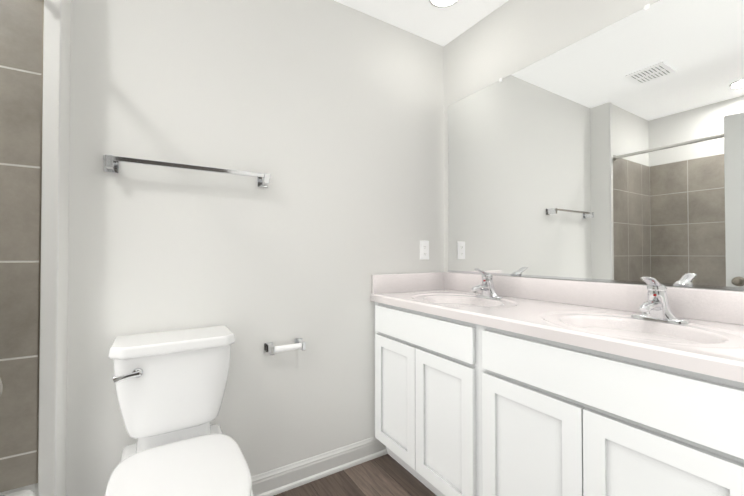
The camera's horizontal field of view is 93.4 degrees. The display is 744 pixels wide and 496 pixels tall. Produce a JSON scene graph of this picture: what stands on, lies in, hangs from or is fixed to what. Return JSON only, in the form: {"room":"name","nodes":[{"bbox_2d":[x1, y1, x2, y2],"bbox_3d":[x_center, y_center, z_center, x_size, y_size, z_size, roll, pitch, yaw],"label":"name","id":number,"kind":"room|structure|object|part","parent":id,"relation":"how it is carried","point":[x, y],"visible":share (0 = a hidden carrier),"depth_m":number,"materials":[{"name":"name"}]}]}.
{"room":"bathroom","nodes":[
{"label":"bathroom","id":0,"kind":"room"},
{"bbox_2d":[0,0,70,495],"bbox_3d":[-1.422,-0.089,1.026,0.810,2.440,0.252,0,-1,-32],"label":"wall","id":1,"kind":"structure","parent":0,"point":[63,250],"depth_m":1.19,"materials":[{"name":"white paint"}]},
{"bbox_2d":[0,0,41,492],"bbox_3d":[-1.372,-0.059,0.903,0.765,1.578,0.008,0,-1,-32],"label":"wall tile","id":2,"kind":"structure","parent":1,"relation":"attached to","point":[20,71],"depth_m":1.08,"materials":[{"name":"grey tile"}]},
{"bbox_2d":[36,0,43,483],"bbox_3d":[-1.045,-0.057,1.106,0.004,1.578,0.010,0,-1,-32],"label":"trim","id":3,"kind":"structure","parent":1,"relation":"attached to","point":[40,240],"depth_m":1.10,"materials":[{"name":"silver metal"}]},
{"bbox_2d":[38,0,61,495],"bbox_3d":[-1.025,-0.087,1.117,0.041,2.438,0.013,0,-1,-32],"label":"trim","id":4,"kind":"structure","parent":1,"relation":"attached to","point":[49,257],"depth_m":1.11,"materials":[{"name":"white paint"}]},
{"bbox_2d":[66,0,443,495],"bbox_3d":[-0.301,-0.079,1.815,1.927,2.440,0.100,0,-1,-32],"label":"wall","id":5,"kind":"structure","parent":0,"point":[328,115],"depth_m":1.60,"materials":[{"name":"white paint"}]},
{"bbox_2d":[103,154,270,187],"bbox_3d":[-0.729,-0.312,1.446,0.610,0.052,0.078,0,-1,-32],"label":"towel rail","id":6,"kind":"object","parent":5,"relation":"attached to","point":[111,163],"visible":1,"depth_m":1.38,"materials":[{"name":"silver metal"}]},
{"bbox_2d":[264,338,305,354],"bbox_3d":[-0.402,0.460,1.639,0.187,0.044,0.078,0,-1,-32],"label":"paper holder","id":7,"kind":"object","parent":5,"relation":"attached to","point":[271,349],"visible":1,"depth_m":1.62,"materials":[{"name":"silver metal"}]},
{"bbox_2d":[251,436,386,495],"bbox_3d":[-0.503,1.087,1.599,1.372,0.104,0.026,0,-1,-32],"label":"baseboard","id":8,"kind":"structure","parent":5,"relation":"attached to","point":[276,481],"depth_m":1.74,"materials":[{"name":"white wood"}]},
{"bbox_2d":[420,240,428,259],"bbox_3d":[0.321,0.010,2.137,0.070,0.116,0.010,0,-1,-32],"label":"outlet","id":9,"kind":"object","parent":5,"relation":"attached to","point":[424,250],"visible":1,"depth_m":2.13,"materials":[{"name":"white plastic"}]},
{"bbox_2d":[274,454,436,495],"bbox_3d":[-0.211,1.178,0.794,2.837,0.100,1.898,0,-1,-32],"label":"floor","id":10,"kind":"structure","parent":0,"point":[386,475],"depth_m":1.70,"materials":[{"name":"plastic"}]},
{"bbox_2d":[2,490,33,495],"bbox_3d":[-0.959,0.923,0.242,0.759,0.395,1.526,0,-1,-32],"label":"bathtub","id":11,"kind":"object","parent":10,"relation":"on","point":[25,493],"visible":0.89,"depth_m":1.05,"materials":[{"name":"white ceramic"}]},
{"bbox_2d":[105,325,252,495],"bbox_3d":[-0.602,0.730,1.099,0.402,0.804,0.766,0,-1,-32],"label":"toilet","id":12,"kind":"object","parent":10,"relation":"on","point":[170,386],"visible":1,"depth_m":1.22,"materials":[{"name":"white ceramic"}]},
{"bbox_3d":[-0.811,0.422,1.168,0.083,0.036,0.034,0,-1,-32],"label":"lever","id":13,"kind":"part","parent":12,"relation":"part of","materials":[{"name":"silver metal"}]},
{"bbox_3d":[-0.744,0.351,1.332,0.402,0.040,0.228,0,-1,-32],"label":"tank lid","id":14,"kind":"part","parent":12,"relation":"part of","materials":[{"name":"white ceramic"}]},
{"bbox_3d":[-0.747,0.554,1.334,0.380,0.366,0.205,0,-1,-32],"label":"tank","id":15,"kind":"part","parent":12,"relation":"part of","materials":[{"name":"white ceramic"}]},
{"bbox_3d":[-0.561,0.702,1.034,0.377,0.029,0.549,0,-1,-32],"label":"seat lid","id":16,"kind":"part","parent":12,"relation":"part of","materials":[{"name":"white plastic"}]},
{"bbox_2d":[370,268,743,495],"bbox_3d":[0.624,0.616,1.433,0.549,1.041,1.508,0,-1,-32],"label":"bathroom vanity","id":17,"kind":"object","parent":10,"relation":"on","point":[487,384],"visible":1,"depth_m":1.15,"materials":[{"name":"white wood"}]},
{"bbox_3d":[0.115,0.740,1.758,0.019,0.558,0.339,0,-1,-32],"label":"door","id":18,"kind":"part","parent":17,"relation":"part of","materials":[{"name":"white wood"}]},
{"bbox_3d":[0.206,0.373,1.617,0.019,0.139,0.682,0,-1,-32],"label":"drawer","id":19,"kind":"part","parent":17,"relation":"part of","materials":[{"name":"white wood"}]},
{"bbox_3d":[0.297,0.736,1.467,0.019,0.558,0.339,0,-1,-32],"label":"door","id":20,"kind":"part","parent":17,"relation":"part of","materials":[{"name":"white wood"}]},
{"bbox_3d":[0.504,0.731,1.135,0.019,0.558,0.350,0,-1,-32],"label":"door","id":21,"kind":"part","parent":17,"relation":"part of","materials":[{"name":"white wood"}]},
{"bbox_2d":[370,289,743,382],"bbox_3d":[0.624,0.304,1.437,0.549,0.123,1.508,0,-1,-32],"label":"countertop","id":22,"kind":"structure","parent":17,"relation":"on","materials":[{"name":"stone"}]},
{"bbox_2d":[471,268,503,299],"bbox_3d":[0.561,0.176,1.767,0.154,0.152,0.160,0,-1,-32],"label":"faucet","id":23,"kind":"object","parent":22,"relation":"on","point":[487,287],"depth_m":1.76,"materials":[{"name":"silver metal"}]},
{"bbox_2d":[631,276,690,324],"bbox_3d":[0.936,0.168,1.166,0.154,0.152,0.160,0,-1,-32],"label":"faucet","id":24,"kind":"object","parent":22,"relation":"on","point":[657,310],"depth_m":1.16,"materials":[{"name":"silver metal"}]},
{"bbox_3d":[0.597,0.365,0.990,0.019,0.139,0.705,0,-1,-32],"label":"drawer","id":25,"kind":"part","parent":17,"relation":"part of","materials":[{"name":"white wood"}]},
{"bbox_3d":[0.691,0.727,0.835,0.019,0.558,0.350,0,-1,-32],"label":"door","id":26,"kind":"part","parent":17,"relation":"part of","materials":[{"name":"white wood"}]},
{"bbox_2d":[334,0,507,45],"bbox_3d":[-0.211,-1.362,0.828,2.837,0.100,1.898,0,-1,-32],"label":"ceiling","id":27,"kind":"structure","parent":0,"point":[426,19],"depth_m":1.94,"materials":[{"name":"white paint"}]},
{"bbox_2d":[429,0,458,7],"bbox_3d":[0.375,-1.296,1.804,0.168,0.007,0.168,0,-1,-32],"label":"recessed light","id":28,"kind":"object","parent":27,"relation":"in","point":[442,3],"visible":1,"depth_m":1.85,"materials":[{"name":"white"}]},
{"bbox_2d":[444,0,739,290],"bbox_3d":[0.976,-0.083,1.493,0.100,2.440,1.798,0,-1,-32],"label":"wall","id":29,"kind":"structure","parent":0,"point":[507,38],"depth_m":1.81,"materials":[{"name":"white paint"}]},
{"bbox_2d":[444,272,743,324],"bbox_3d":[0.847,0.193,1.578,0.022,0.104,1.508,0,-1,-32],"label":"backsplash","id":30,"kind":"structure","parent":29,"relation":"attached to","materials":[{"name":"stone"}]},
{"bbox_2d":[448,0,743,290],"bbox_3d":[0.848,-0.384,1.596,0.009,1.045,1.401,0,-1,-32],"label":"mirror","id":31,"kind":"object","parent":29,"relation":"attached to","point":[614,152],"visible":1,"depth_m":1.39,"materials":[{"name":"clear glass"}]},
{"bbox_3d":[0.222,-0.102,0.022,2.737,2.440,0.100,0,-1,-32],"label":"wall","id":32,"kind":"structure","parent":0,"visible":0},
{"bbox_3d":[-0.418,0.080,0.171,0.035,2.056,0.795,0,-1,-32],"label":"door","id":33,"kind":"structure","parent":32,"relation":"in","visible":0},
{"bbox_2d":[0,378,2,395],"bbox_3d":[-0.552,0.199,0.478,0.064,0.066,0.066,0,-1,-32],"label":"door knob","id":34,"kind":"object","parent":33,"relation":"attached to","point":[1,387],"visible":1,"depth_m":0.50,"materials":[{"name":"metal"}]}
]}

